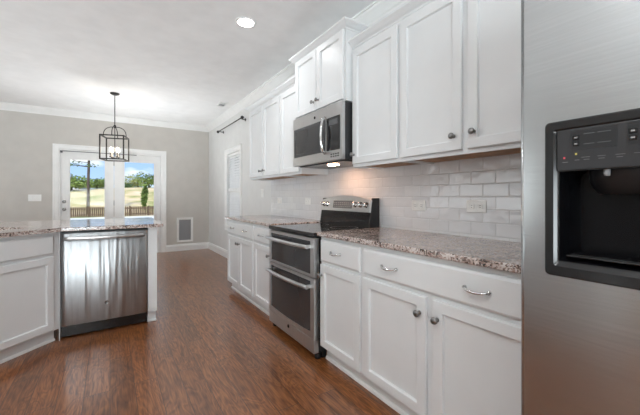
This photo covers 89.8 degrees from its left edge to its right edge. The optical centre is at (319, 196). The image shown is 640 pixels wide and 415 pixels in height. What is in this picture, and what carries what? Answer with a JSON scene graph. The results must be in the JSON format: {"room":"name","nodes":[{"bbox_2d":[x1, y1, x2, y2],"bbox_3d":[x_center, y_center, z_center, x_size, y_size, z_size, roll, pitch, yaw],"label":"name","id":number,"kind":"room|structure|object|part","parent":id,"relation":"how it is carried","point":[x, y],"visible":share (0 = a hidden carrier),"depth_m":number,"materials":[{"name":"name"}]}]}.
{"room":"kitchen","nodes":[
{"label":"kitchen","id":0,"kind":"room"},
{"bbox_2d":[0,110,208,244],"bbox_3d":[-5.265,-0.210,5.553,6.470,2.740,0.160,0,0,-33],"label":"wall","id":1,"kind":"structure","parent":0,"point":[26,139],"depth_m":6.02,"materials":[{"name":"beige paint"}]},
{"bbox_2d":[28,194,40,200],"bbox_3d":[-4.999,0.015,5.626,0.175,0.118,0.009,0,0,-33],"label":"light switch","id":2,"kind":"object","parent":1,"relation":"attached to","point":[31,197],"visible":1,"depth_m":5.62,"materials":[{"name":"white plastic"}]},
{"bbox_2d":[61,151,113,219],"bbox_3d":[-4.371,0.146,6.065,0.819,1.983,0.111,0,0,-33],"label":"door","id":3,"kind":"structure","parent":1,"relation":"in","point":[66,156],"depth_m":6.01,"materials":[{"name":"white paint"}]},
{"bbox_2d":[60,150,136,155],"bbox_3d":[-4.197,-0.825,6.135,1.205,0.039,0.033,0,0,-33],"label":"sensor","id":4,"kind":"object","parent":1,"relation":"attached to","point":[61,151],"visible":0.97,"depth_m":6.03,"materials":[{"name":"white"}]},
{"bbox_2d":[52,143,165,252],"bbox_3d":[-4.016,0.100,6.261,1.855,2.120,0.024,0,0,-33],"label":"trim","id":5,"kind":"structure","parent":1,"relation":"attached to","point":[55,147],"depth_m":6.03,"materials":[{"name":"white paint"}]},
{"bbox_2d":[114,154,159,250],"bbox_3d":[-3.707,0.146,6.534,0.811,1.983,0.054,0,0,-33],"label":"door","id":6,"kind":"structure","parent":1,"relation":"in","point":[119,167],"depth_m":6.41,"materials":[{"name":"white paint"}]},
{"bbox_2d":[177,217,192,241],"bbox_3d":[-2.933,0.710,6.975,0.330,0.530,0.014,0,0,-33],"label":"air vent","id":7,"kind":"object","parent":1,"relation":"in","point":[184,225],"visible":1,"depth_m":6.98,"materials":[{"name":"white metal"}]},
{"bbox_2d":[166,242,207,251],"bbox_3d":[-2.876,1.089,7.012,0.875,0.142,0.016,0,0,-33],"label":"baseboard","id":8,"kind":"structure","parent":1,"relation":"attached to","point":[204,245],"depth_m":6.99,"materials":[{"name":"white paint"}]},
{"bbox_2d":[0,0,374,125],"bbox_3d":[-2.333,-1.630,1.073,6.870,0.100,10.950,0,0,-33],"label":"ceiling","id":9,"kind":"structure","parent":0,"point":[166,60],"depth_m":3.42,"materials":[{"name":"paint"}]},
{"bbox_2d":[99,92,128,161],"bbox_3d":[-3.124,-1.068,4.887,0.321,1.022,0.321,0,0,-18],"label":"lantern pendant","id":10,"kind":"object","parent":9,"relation":"hanging from","point":[117,158],"visible":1,"depth_m":4.87,"materials":[{"name":"metal"}]},
{"bbox_3d":[-3.124,-0.812,4.887,0.047,0.475,0.048,0,0,-18],"label":"rod","id":11,"kind":"part","parent":10,"relation":"part of","materials":[{"name":"metal"}]},
{"bbox_3d":[-3.124,-1.298,4.887,0.039,0.505,0.040,0,0,-18],"label":"stem","id":12,"kind":"part","parent":10,"relation":"part of","materials":[{"name":"metal"}]},
{"bbox_2d":[216,101,228,106],"bbox_3d":[-1.656,-1.574,5.453,0.140,0.012,0.260,0,0,-33],"label":"ceiling vent","id":13,"kind":"object","parent":9,"relation":"in","point":[222,104],"visible":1,"depth_m":5.45,"materials":[{"name":"white paint"}]},
{"bbox_2d":[235,17,256,27],"bbox_3d":[-0.671,-1.577,2.907,0.190,0.007,0.190,0,0,-33],"label":"recessed light","id":14,"kind":"object","parent":9,"relation":"in","point":[244,22],"visible":1,"depth_m":2.90,"materials":[{"name":"white paint"}]},
{"bbox_2d":[0,249,399,414],"bbox_3d":[-2.304,1.190,1.211,6.670,0.060,10.750,0,0,-33],"label":"floor","id":15,"kind":"structure","parent":0,"point":[208,349],"depth_m":2.16,"materials":[{"name":"brown wood"}]},
{"bbox_2d":[0,232,58,363],"bbox_3d":[-2.420,0.718,2.179,0.555,0.884,0.930,0,0,12],"label":"base cabinet","id":16,"kind":"object","parent":15,"relation":"on","point":[29,264],"visible":0.98,"depth_m":2.37,"materials":[{"name":"white paint"}]},
{"bbox_3d":[-2.190,0.377,2.139,0.020,0.149,0.815,0,0,12],"label":"drawer","id":17,"kind":"part","parent":16,"relation":"part of","materials":[{"name":"white paint"}]},
{"bbox_3d":[-2.156,0.760,2.302,0.020,0.576,0.483,0,0,12],"label":"door","id":18,"kind":"part","parent":16,"relation":"part of","materials":[{"name":"white paint"}]},
{"bbox_3d":[-2.244,1.150,2.143,0.014,0.020,0.930,0,0,12],"label":"shoe molding","id":19,"kind":"part","parent":16,"relation":"part of","materials":[{"name":"white paint"}]},
{"bbox_2d":[59,232,60,340],"bbox_3d":[-2.261,0.718,2.833,0.007,0.884,0.582,0,0,-33],"label":"cabinet filler","id":20,"kind":"object","parent":16,"relation":"attached to","point":[59,232],"visible":0.21,"depth_m":2.59,"materials":[{"name":"white paint"}]},
{"bbox_2d":[60,228,147,336],"bbox_3d":[-1.983,0.718,2.988,0.622,0.860,0.678,0,0,-33],"label":"dishwasher","id":21,"kind":"object","parent":15,"relation":"on","point":[104,272],"visible":1,"depth_m":2.73,"materials":[{"name":"silver metal"}]},
{"bbox_2d":[61,228,146,232],"bbox_3d":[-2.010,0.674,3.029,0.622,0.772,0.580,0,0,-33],"label":"control panel","id":22,"kind":"object","parent":21,"relation":"in","point":[128,228],"depth_m":2.77,"materials":[{"name":"metal"}]},
{"bbox_3d":[-1.859,1.100,2.799,0.622,0.096,0.030,0,0,-33],"label":"toe panel","id":23,"kind":"part","parent":21,"relation":"part of","materials":[{"name":"metal"}]},
{"bbox_3d":[-1.814,0.338,2.729,0.573,0.030,0.060,0,0,-33],"label":"handle","id":24,"kind":"part","parent":21,"relation":"part of","materials":[{"name":"silver metal"}]},
{"bbox_2d":[147,227,156,321],"bbox_3d":[-1.730,0.718,3.242,0.074,0.884,0.680,0,0,-33],"label":"peninsula end panel","id":25,"kind":"object","parent":15,"relation":"on","point":[152,231],"visible":0.68,"depth_m":2.96,"materials":[{"name":"white paint"}]},
{"bbox_2d":[228,219,258,307],"bbox_3d":[-0.696,0.718,3.862,0.655,0.884,0.894,0,0,-33],"label":"base cabinet","id":26,"kind":"object","parent":15,"relation":"on","point":[241,241],"visible":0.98,"depth_m":3.64,"materials":[{"name":"white paint"}]},
{"bbox_3d":[-1.044,0.760,3.879,0.020,0.576,0.415,0,0,-33],"label":"door","id":27,"kind":"part","parent":26,"relation":"part of","materials":[{"name":"white paint"}]},
{"bbox_3d":[-0.927,0.377,3.699,0.020,0.149,0.845,0,0,-33],"label":"drawer","id":28,"kind":"part","parent":26,"relation":"part of","materials":[{"name":"white paint"}]},
{"bbox_3d":[-0.888,1.150,3.737,0.014,0.020,0.894,0,0,-33],"label":"shoe molding","id":29,"kind":"part","parent":26,"relation":"part of","materials":[{"name":"white paint"}]},
{"bbox_3d":[-0.811,0.760,3.522,0.020,0.576,0.422,0,0,-33],"label":"door","id":30,"kind":"part","parent":26,"relation":"part of","materials":[{"name":"white paint"}]},
{"bbox_2d":[225,215,319,226],"bbox_3d":[-0.567,0.260,3.685,0.636,0.030,1.403,0,0,-33],"label":"countertop","id":31,"kind":"structure","parent":26,"relation":"on","point":[264,220],"depth_m":3.50,"materials":[{"name":"stone"}]},
{"bbox_2d":[254,224,269,315],"bbox_3d":[-0.321,0.718,3.289,0.655,0.884,0.475,0,0,-33],"label":"base cabinet","id":32,"kind":"object","parent":15,"relation":"on","point":[261,245],"visible":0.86,"depth_m":3.18,"materials":[{"name":"white paint"}]},
{"bbox_3d":[-0.562,0.377,3.142,0.020,0.149,0.424,0,0,-33],"label":"drawer","id":33,"kind":"part","parent":32,"relation":"part of","materials":[{"name":"white paint"}]},
{"bbox_3d":[-0.513,1.150,3.163,0.014,0.020,0.475,0,0,-33],"label":"shoe molding","id":34,"kind":"part","parent":32,"relation":"part of","materials":[{"name":"white paint"}]},
{"bbox_2d":[265,195,378,358],"bbox_3d":[-0.011,0.573,2.741,0.726,1.174,0.765,0,0,-33],"label":"range","id":35,"kind":"object","parent":15,"relation":"on","point":[294,249],"visible":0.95,"depth_m":2.59,"materials":[{"name":"silver metal"}]},
{"bbox_3d":[-0.282,0.640,2.562,0.078,0.029,0.702,0,0,-33],"label":"handle","id":36,"kind":"part","parent":35,"relation":"part of","materials":[{"name":"silver metal"}]},
{"bbox_3d":[-0.282,0.355,2.562,0.078,0.029,0.702,0,0,-33],"label":"handle","id":37,"kind":"part","parent":35,"relation":"part of","materials":[{"name":"silver metal"}]},
{"bbox_3d":[-0.233,0.795,2.595,0.042,0.430,0.757,0,0,-33],"label":"oven door","id":38,"kind":"part","parent":35,"relation":"part of","materials":[{"name":"silver metal"}]},
{"bbox_3d":[-0.233,0.433,2.595,0.042,0.278,0.757,0,0,-33],"label":"oven door","id":39,"kind":"part","parent":35,"relation":"part of","materials":[{"name":"silver metal"}]},
{"bbox_3d":[-0.233,1.063,2.595,0.042,0.098,0.757,0,0,-33],"label":"drawer","id":40,"kind":"part","parent":35,"relation":"part of","materials":[{"name":"silver metal"}]},
{"bbox_2d":[269,222,363,236],"bbox_3d":[0.019,0.270,2.760,0.656,0.032,0.765,0,0,-33],"label":"cooktop","id":41,"kind":"object","parent":35,"relation":"in","point":[303,229],"depth_m":2.67,"materials":[{"name":"black glass"}]},
{"bbox_3d":[0.232,0.060,2.904,0.074,0.148,0.719,0,0,-33],"label":"control panel","id":42,"kind":"part","parent":35,"relation":"part of","materials":[{"name":"silver metal"}]},
{"bbox_3d":[0.367,0.066,2.621,0.044,0.052,0.052,0,0,-33],"label":"knob","id":43,"kind":"part","parent":35,"relation":"part of","materials":[{"name":"silver metal"}]},
{"bbox_2d":[317,237,369,389],"bbox_3d":[0.362,0.718,2.245,0.655,0.884,0.455,0,0,-33],"label":"base cabinet","id":44,"kind":"object","parent":15,"relation":"on","point":[341,274],"visible":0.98,"depth_m":2.06,"materials":[{"name":"white paint"}]},
{"bbox_3d":[0.124,0.760,2.093,0.020,0.576,0.425,0,0,-33],"label":"door","id":45,"kind":"part","parent":44,"relation":"part of","materials":[{"name":"white paint"}]},
{"bbox_3d":[0.124,0.377,2.093,0.020,0.149,0.425,0,0,-33],"label":"drawer","id":46,"kind":"part","parent":44,"relation":"part of","materials":[{"name":"white paint"}]},
{"bbox_3d":[0.170,1.150,2.120,0.014,0.020,0.455,0,0,-33],"label":"shoe molding","id":47,"kind":"part","parent":44,"relation":"part of","materials":[{"name":"white paint"}]},
{"bbox_2d":[363,245,520,414],"bbox_3d":[0.750,0.718,1.653,0.655,0.884,0.960,0,0,-33],"label":"base cabinet","id":48,"kind":"object","parent":15,"relation":"on","point":[441,336],"visible":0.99,"depth_m":1.44,"materials":[{"name":"white paint"}]},
{"bbox_3d":[0.557,1.150,1.528,0.014,0.020,0.960,0,0,-33],"label":"shoe molding","id":49,"kind":"part","parent":48,"relation":"part of","materials":[{"name":"white paint"}]},
{"bbox_3d":[0.354,0.377,1.697,0.034,0.022,0.124,0,0,-33],"label":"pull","id":50,"kind":"part","parent":48,"relation":"part of","materials":[{"name":"silver metal"}]},
{"bbox_3d":[0.381,0.760,1.701,0.020,0.576,0.449,0,0,-33],"label":"door","id":51,"kind":"part","parent":48,"relation":"part of","materials":[{"name":"white paint"}]},
{"bbox_3d":[0.462,0.553,1.527,0.036,0.032,0.033,0,0,-33],"label":"knob","id":52,"kind":"part","parent":48,"relation":"part of","materials":[{"name":"silver metal"}]},
{"bbox_2d":[317,227,520,273],"bbox_3d":[0.636,0.260,1.846,0.636,0.030,1.420,0,0,-33],"label":"countertop","id":53,"kind":"structure","parent":48,"relation":"on","point":[502,255],"depth_m":1.65,"materials":[{"name":"stone"}]},
{"bbox_3d":[0.517,0.556,1.444,0.036,0.032,0.033,0,0,-33],"label":"knob","id":54,"kind":"part","parent":48,"relation":"part of","materials":[{"name":"silver metal"}]},
{"bbox_3d":[0.513,0.377,1.499,0.020,0.149,0.931,0,0,-33],"label":"drawer","id":55,"kind":"part","parent":48,"relation":"part of","materials":[{"name":"white paint"}]},
{"bbox_3d":[0.621,0.377,1.288,0.034,0.022,0.124,0,0,-33],"label":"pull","id":56,"kind":"part","parent":48,"relation":"part of","materials":[{"name":"silver metal"}]},
{"bbox_3d":[0.646,0.760,1.296,0.020,0.576,0.446,0,0,-33],"label":"door","id":57,"kind":"part","parent":48,"relation":"part of","materials":[{"name":"white paint"}]},
{"bbox_2d":[521,0,639,414],"bbox_3d":[1.160,0.270,0.783,0.882,1.780,0.920,0,0,-33],"label":"refrigerator","id":58,"kind":"object","parent":15,"relation":"on","point":[580,59],"visible":1,"depth_m":0.85,"materials":[{"name":"silver metal"}]},
{"bbox_3d":[0.710,0.005,0.790,0.014,0.422,0.274,0,0,-33],"label":"dispenser frame","id":59,"kind":"part","parent":58,"relation":"part of","materials":[{"name":"black plastic"}]},
{"bbox_3d":[0.710,-0.126,0.788,0.008,0.109,0.217,0,0,-33],"label":"control panel","id":60,"kind":"part","parent":58,"relation":"part of","materials":[{"name":"black plastic"}]},
{"bbox_3d":[-1.778,0.718,0.388,0.655,0.884,0.904,0,0,-33],"label":"base cabinet","id":61,"kind":"object","parent":15,"relation":"on","visible":0},
{"bbox_2d":[0,217,163,237],"bbox_3d":[-1.879,0.260,1.740,2.080,0.030,3.770,0,0,-33],"label":"countertop","id":62,"kind":"structure","parent":61,"relation":"on","point":[15,228],"depth_m":2.83,"materials":[{"name":"stone"}]},
{"bbox_2d":[209,109,520,250],"bbox_3d":[0.394,-0.210,2.953,0.168,2.740,10.710,0,0,-33],"label":"wall","id":63,"kind":"structure","parent":0,"point":[445,187],"depth_m":2.47,"materials":[{"name":"tile"}]},
{"bbox_2d":[0,0,407,131],"bbox_3d":[-2.333,-1.522,1.073,6.470,0.115,10.550,0,0,-33],"label":"trim","id":64,"kind":"structure","parent":63,"relation":"attached to","point":[378,9],"depth_m":5.48,"materials":[{"name":"white paint"}]},
{"bbox_2d":[208,242,227,258],"bbox_3d":[-1.597,1.089,5.841,0.016,0.142,3.344,0,0,-33],"label":"baseboard","id":65,"kind":"structure","parent":63,"relation":"attached to","point":[217,249],"depth_m":6.55,"materials":[{"name":"white paint"}]},
{"bbox_2d":[217,116,245,133],"bbox_3d":[-1.609,-1.280,5.771,0.112,0.065,1.440,0,0,-33],"label":"curtain rod","id":66,"kind":"object","parent":63,"relation":"attached to","point":[241,117],"visible":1,"depth_m":5.52,"materials":[{"name":"metal"}]},
{"bbox_2d":[224,144,241,230],"bbox_3d":[-1.580,-0.133,5.808,0.024,1.525,0.910,0,0,-33],"label":"trim","id":67,"kind":"structure","parent":63,"relation":"attached to","point":[238,147],"depth_m":5.87,"materials":[{"name":"white paint"}]},
{"bbox_2d":[245,87,292,180],"bbox_3d":[-0.583,-0.703,3.954,0.365,0.955,0.976,0,0,-33],"label":"upper cabinet","id":68,"kind":"object","parent":63,"relation":"attached to","point":[264,115],"visible":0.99,"depth_m":3.80,"materials":[{"name":"white paint"}]},
{"bbox_3d":[-0.808,-0.672,4.047,0.020,0.850,0.435,0,0,-33],"label":"door","id":69,"kind":"part","parent":68,"relation":"part of","materials":[{"name":"white paint"}]},
{"bbox_3d":[-0.581,-1.152,3.956,0.360,0.056,0.976,0,0,-33],"label":"crown","id":70,"kind":"part","parent":68,"relation":"part of","materials":[{"name":"white paint"}]},
{"bbox_3d":[-0.555,-0.672,3.661,0.020,0.850,0.434,0,0,-33],"label":"door","id":71,"kind":"part","parent":68,"relation":"part of","materials":[{"name":"white paint"}]},
{"bbox_3d":[-0.538,-0.245,3.954,0.290,0.016,0.894,0,0,-33],"label":"panel","id":72,"kind":"part","parent":68,"relation":"part of","materials":[{"name":"brown wood"}]},
{"bbox_2d":[277,76,327,176],"bbox_3d":[-0.192,-0.703,3.361,0.360,0.955,0.444,0,0,-33],"label":"upper cabinet","id":73,"kind":"object","parent":63,"relation":"attached to","point":[287,89],"visible":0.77,"depth_m":3.32,"materials":[{"name":"white paint"}]},
{"bbox_3d":[-0.321,-1.152,3.276,0.050,0.056,0.444,0,0,-33],"label":"crown","id":74,"kind":"part","parent":73,"relation":"part of","materials":[{"name":"white paint"}]},
{"bbox_3d":[-0.311,-0.672,3.287,0.020,0.850,0.412,0,0,-33],"label":"door","id":75,"kind":"part","parent":73,"relation":"part of","materials":[{"name":"white paint"}]},
{"bbox_3d":[-0.162,-0.245,3.380,0.290,0.016,0.412,0,0,-33],"label":"panel","id":76,"kind":"part","parent":73,"relation":"part of","materials":[{"name":"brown wood"}]},
{"bbox_2d":[305,198,310,204],"bbox_3d":[-0.138,0.048,3.603,0.009,0.075,0.118,0,0,-33],"label":"wall outlet","id":77,"kind":"object","parent":63,"relation":"attached to","point":[307,200],"visible":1,"depth_m":3.60,"materials":[{"name":"white plastic"}]},
{"bbox_2d":[293,100,352,168],"bbox_3d":[0.100,-0.499,2.813,0.472,0.452,0.765,0,0,-33],"label":"microwave","id":78,"kind":"object","parent":63,"relation":"attached to","point":[322,138],"visible":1,"depth_m":2.58,"materials":[{"name":"silver metal"}]},
{"bbox_3d":[0.023,-0.490,2.556,0.063,0.308,0.025,0,0,-33],"label":"handle","id":79,"kind":"part","parent":78,"relation":"part of","materials":[{"name":"silver metal"}]},
{"bbox_3d":[0.101,-0.493,2.491,0.009,0.260,0.171,0,0,-33],"label":"control panel","id":80,"kind":"part","parent":78,"relation":"part of","materials":[{"name":"black glass"}]},
{"bbox_2d":[289,16,368,118],"bbox_3d":[0.117,-1.024,2.826,0.430,0.592,0.879,0,0,-33],"label":"upper cabinet","id":81,"kind":"object","parent":63,"relation":"attached to","point":[323,67],"visible":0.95,"depth_m":2.61,"materials":[{"name":"white paint"}]},
{"bbox_3d":[-0.129,-1.005,2.891,0.020,0.526,0.364,0,0,-33],"label":"door","id":82,"kind":"part","parent":81,"relation":"part of","materials":[{"name":"white paint"}]},
{"bbox_3d":[0.119,-1.292,2.827,0.425,0.056,0.879,0,0,-33],"label":"crown","id":83,"kind":"part","parent":81,"relation":"part of","materials":[{"name":"white paint"}]},
{"bbox_3d":[0.077,-1.005,2.577,0.020,0.526,0.368,0,0,-33],"label":"door","id":84,"kind":"part","parent":81,"relation":"part of","materials":[{"name":"white paint"}]},
{"bbox_2d":[348,10,430,168],"bbox_3d":[0.489,-0.703,2.316,0.365,0.955,0.477,0,0,-33],"label":"upper cabinet","id":85,"kind":"object","parent":63,"relation":"attached to","point":[376,49],"visible":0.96,"depth_m":2.22,"materials":[{"name":"white paint"}]},
{"bbox_3d":[0.362,-1.152,2.232,0.050,0.056,0.477,0,0,-33],"label":"crown","id":86,"kind":"part","parent":85,"relation":"part of","materials":[{"name":"white paint"}]},
{"bbox_3d":[0.374,-0.673,2.241,0.020,0.853,0.450,0,0,-33],"label":"door","id":87,"kind":"part","parent":85,"relation":"part of","materials":[{"name":"white paint"}]},
{"bbox_3d":[0.521,-0.245,2.336,0.290,0.016,0.445,0,0,-33],"label":"panel","id":88,"kind":"part","parent":85,"relation":"part of","materials":[{"name":"brown wood"}]},
{"bbox_2d":[412,200,424,210],"bbox_3d":[0.708,0.062,2.310,0.009,0.075,0.118,0,0,-33],"label":"wall outlet","id":89,"kind":"object","parent":63,"relation":"attached to","point":[417,205],"visible":1,"depth_m":2.31,"materials":[{"name":"white plastic"}]},
{"bbox_2d":[395,0,520,163],"bbox_3d":[0.876,-0.703,1.724,0.365,0.955,0.935,0,0,-33],"label":"upper cabinet","id":90,"kind":"object","parent":63,"relation":"attached to","point":[460,60],"visible":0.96,"depth_m":1.68,"materials":[{"name":"white paint"}]},
{"bbox_3d":[0.749,-1.152,1.641,0.050,0.056,0.935,0,0,-33],"label":"crown","id":91,"kind":"part","parent":90,"relation":"part of","materials":[{"name":"white paint"}]},
{"bbox_3d":[0.627,-0.673,1.854,0.020,0.853,0.422,0,0,-33],"label":"door","id":92,"kind":"part","parent":90,"relation":"part of","materials":[{"name":"white paint"}]},
{"bbox_3d":[0.697,-0.323,1.697,0.036,0.032,0.033,0,0,-33],"label":"knob","id":93,"kind":"part","parent":90,"relation":"part of","materials":[{"name":"silver metal"}]},
{"bbox_3d":[0.908,-0.245,1.745,0.290,0.016,0.903,0,0,-33],"label":"panel","id":94,"kind":"part","parent":90,"relation":"part of","materials":[{"name":"brown wood"}]},
{"bbox_3d":[0.759,-0.329,1.603,0.036,0.032,0.033,0,0,-33],"label":"knob","id":95,"kind":"part","parent":90,"relation":"part of","materials":[{"name":"silver metal"}]},
{"bbox_3d":[0.886,-0.673,1.459,0.020,0.853,0.454,0,0,-33],"label":"door","id":96,"kind":"part","parent":90,"relation":"part of","materials":[{"name":"white paint"}]},
{"bbox_2d":[467,200,485,212],"bbox_3d":[0.946,0.057,1.946,0.009,0.075,0.125,0,0,-33],"label":"wall outlet","id":97,"kind":"object","parent":63,"relation":"attached to","point":[476,206],"visible":1,"depth_m":1.94,"materials":[{"name":"white plastic"}]},
{"bbox_2d":[477,204,482,208],"bbox_3d":[0.959,0.057,1.922,0.003,0.032,0.032,0,0,-33],"label":"receptacle","id":98,"kind":"object","parent":97,"relation":"attached to","point":[479,206],"depth_m":1.92,"materials":[{"name":"white plastic"}]},
{"label":"outside","id":99,"kind":"structure","parent":0,"visible":0},
{"bbox_2d":[70,187,153,217],"bbox_3d":[-45.283,-0.048,69.200,120.000,4.636,150.000,0,0,-33],"label":"ground","id":100,"kind":"structure","parent":99,"point":[78,197],"depth_m":57.19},
{"bbox_2d":[70,173,90,190],"bbox_3d":[-49.528,-2.951,64.524,6.493,3.728,6.142,0,0,27],"label":"tree","id":101,"kind":"object","parent":100,"relation":"on","point":[74,181],"visible":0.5,"depth_m":64.07,"materials":[{"name":"green plant"}]},
{"bbox_2d":[70,160,96,206],"bbox_3d":[-30.726,-5.001,41.882,4.922,14.745,5.271,0,0,35],"label":"tree","id":102,"kind":"object","parent":100,"relation":"on","point":[88,166],"visible":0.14,"depth_m":42.02,"materials":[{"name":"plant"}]},
{"bbox_3d":[-30.726,-8.065,41.882,4.922,8.617,5.271,0,0,35],"label":"crown","id":103,"kind":"part","parent":102,"relation":"part of","materials":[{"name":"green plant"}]},
{"bbox_2d":[79,177,104,188],"bbox_3d":[-51.229,-3.183,74.035,7.316,2.903,7.447,0,0,11],"label":"tree","id":104,"kind":"object","parent":100,"relation":"on","point":[97,182],"visible":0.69,"depth_m":72.89,"materials":[{"name":"green plant"}]},
{"bbox_2d":[70,216,153,219],"bbox_3d":[-17.741,1.922,27.111,80.000,0.501,16.800,0,0,-33],"label":"driveway","id":105,"kind":"structure","parent":100,"relation":"on","point":[132,216],"depth_m":31.44,"materials":[{"name":"concrete"}]},
{"bbox_2d":[70,206,153,216],"bbox_3d":[-26.921,1.666,35.660,18.140,1.220,0.220,0,0,-33],"label":"wooden fence","id":106,"kind":"object","parent":100,"relation":"on","point":[81,211],"visible":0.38,"depth_m":36.72,"materials":[{"name":"brown wood"}]},
{"bbox_2d":[125,182,139,187],"bbox_3d":[-59.760,-3.513,99.611,6.625,2.624,7.021,0,0,18],"label":"tree","id":107,"kind":"object","parent":100,"relation":"on","point":[127,185],"visible":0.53,"depth_m":98.62,"materials":[{"name":"green plant"}]},
{"bbox_2d":[125,174,147,186],"bbox_3d":[-48.549,-4.107,85.385,8.127,3.727,8.418,0,0,3],"label":"tree","id":108,"kind":"object","parent":100,"relation":"on","point":[132,182],"visible":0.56,"depth_m":84.65,"materials":[{"name":"green plant"}]},
{"bbox_2d":[135,171,153,187],"bbox_3d":[-40.762,-4.058,76.242,5.941,3.917,5.800,0,0,-19],"label":"tree","id":109,"kind":"object","parent":100,"relation":"on","point":[149,182],"visible":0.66,"depth_m":75.48,"materials":[{"name":"green plant"}]},
{"bbox_2d":[140,183,148,205],"bbox_3d":[-26.914,-0.066,49.316,1.234,4.308,1.267,0,0,-6],"label":"tree","id":110,"kind":"object","parent":100,"relation":"on","point":[144,195],"visible":0.98,"depth_m":49.05,"materials":[{"name":"green plant"}]},
{"bbox_3d":[-1.470,-0.133,5.880,0.040,1.345,0.730,0,0,-33],"label":"window","id":111,"kind":"structure","parent":0,"visible":0},
{"bbox_2d":[228,151,238,215],"bbox_3d":[-1.532,-0.134,5.839,0.060,1.339,0.726,0,0,-33],"label":"window blind","id":112,"kind":"object","parent":111,"relation":"attached to","point":[234,181],"visible":0.47,"depth_m":5.90,"materials":[{"name":"white plastic"}]},
{"bbox_3d":[-1.536,-0.133,5.837,0.048,0.060,0.726,0,0,-33],"label":"rail","id":113,"kind":"part","parent":112,"relation":"part of","materials":[{"name":"white plastic"}]}
]}

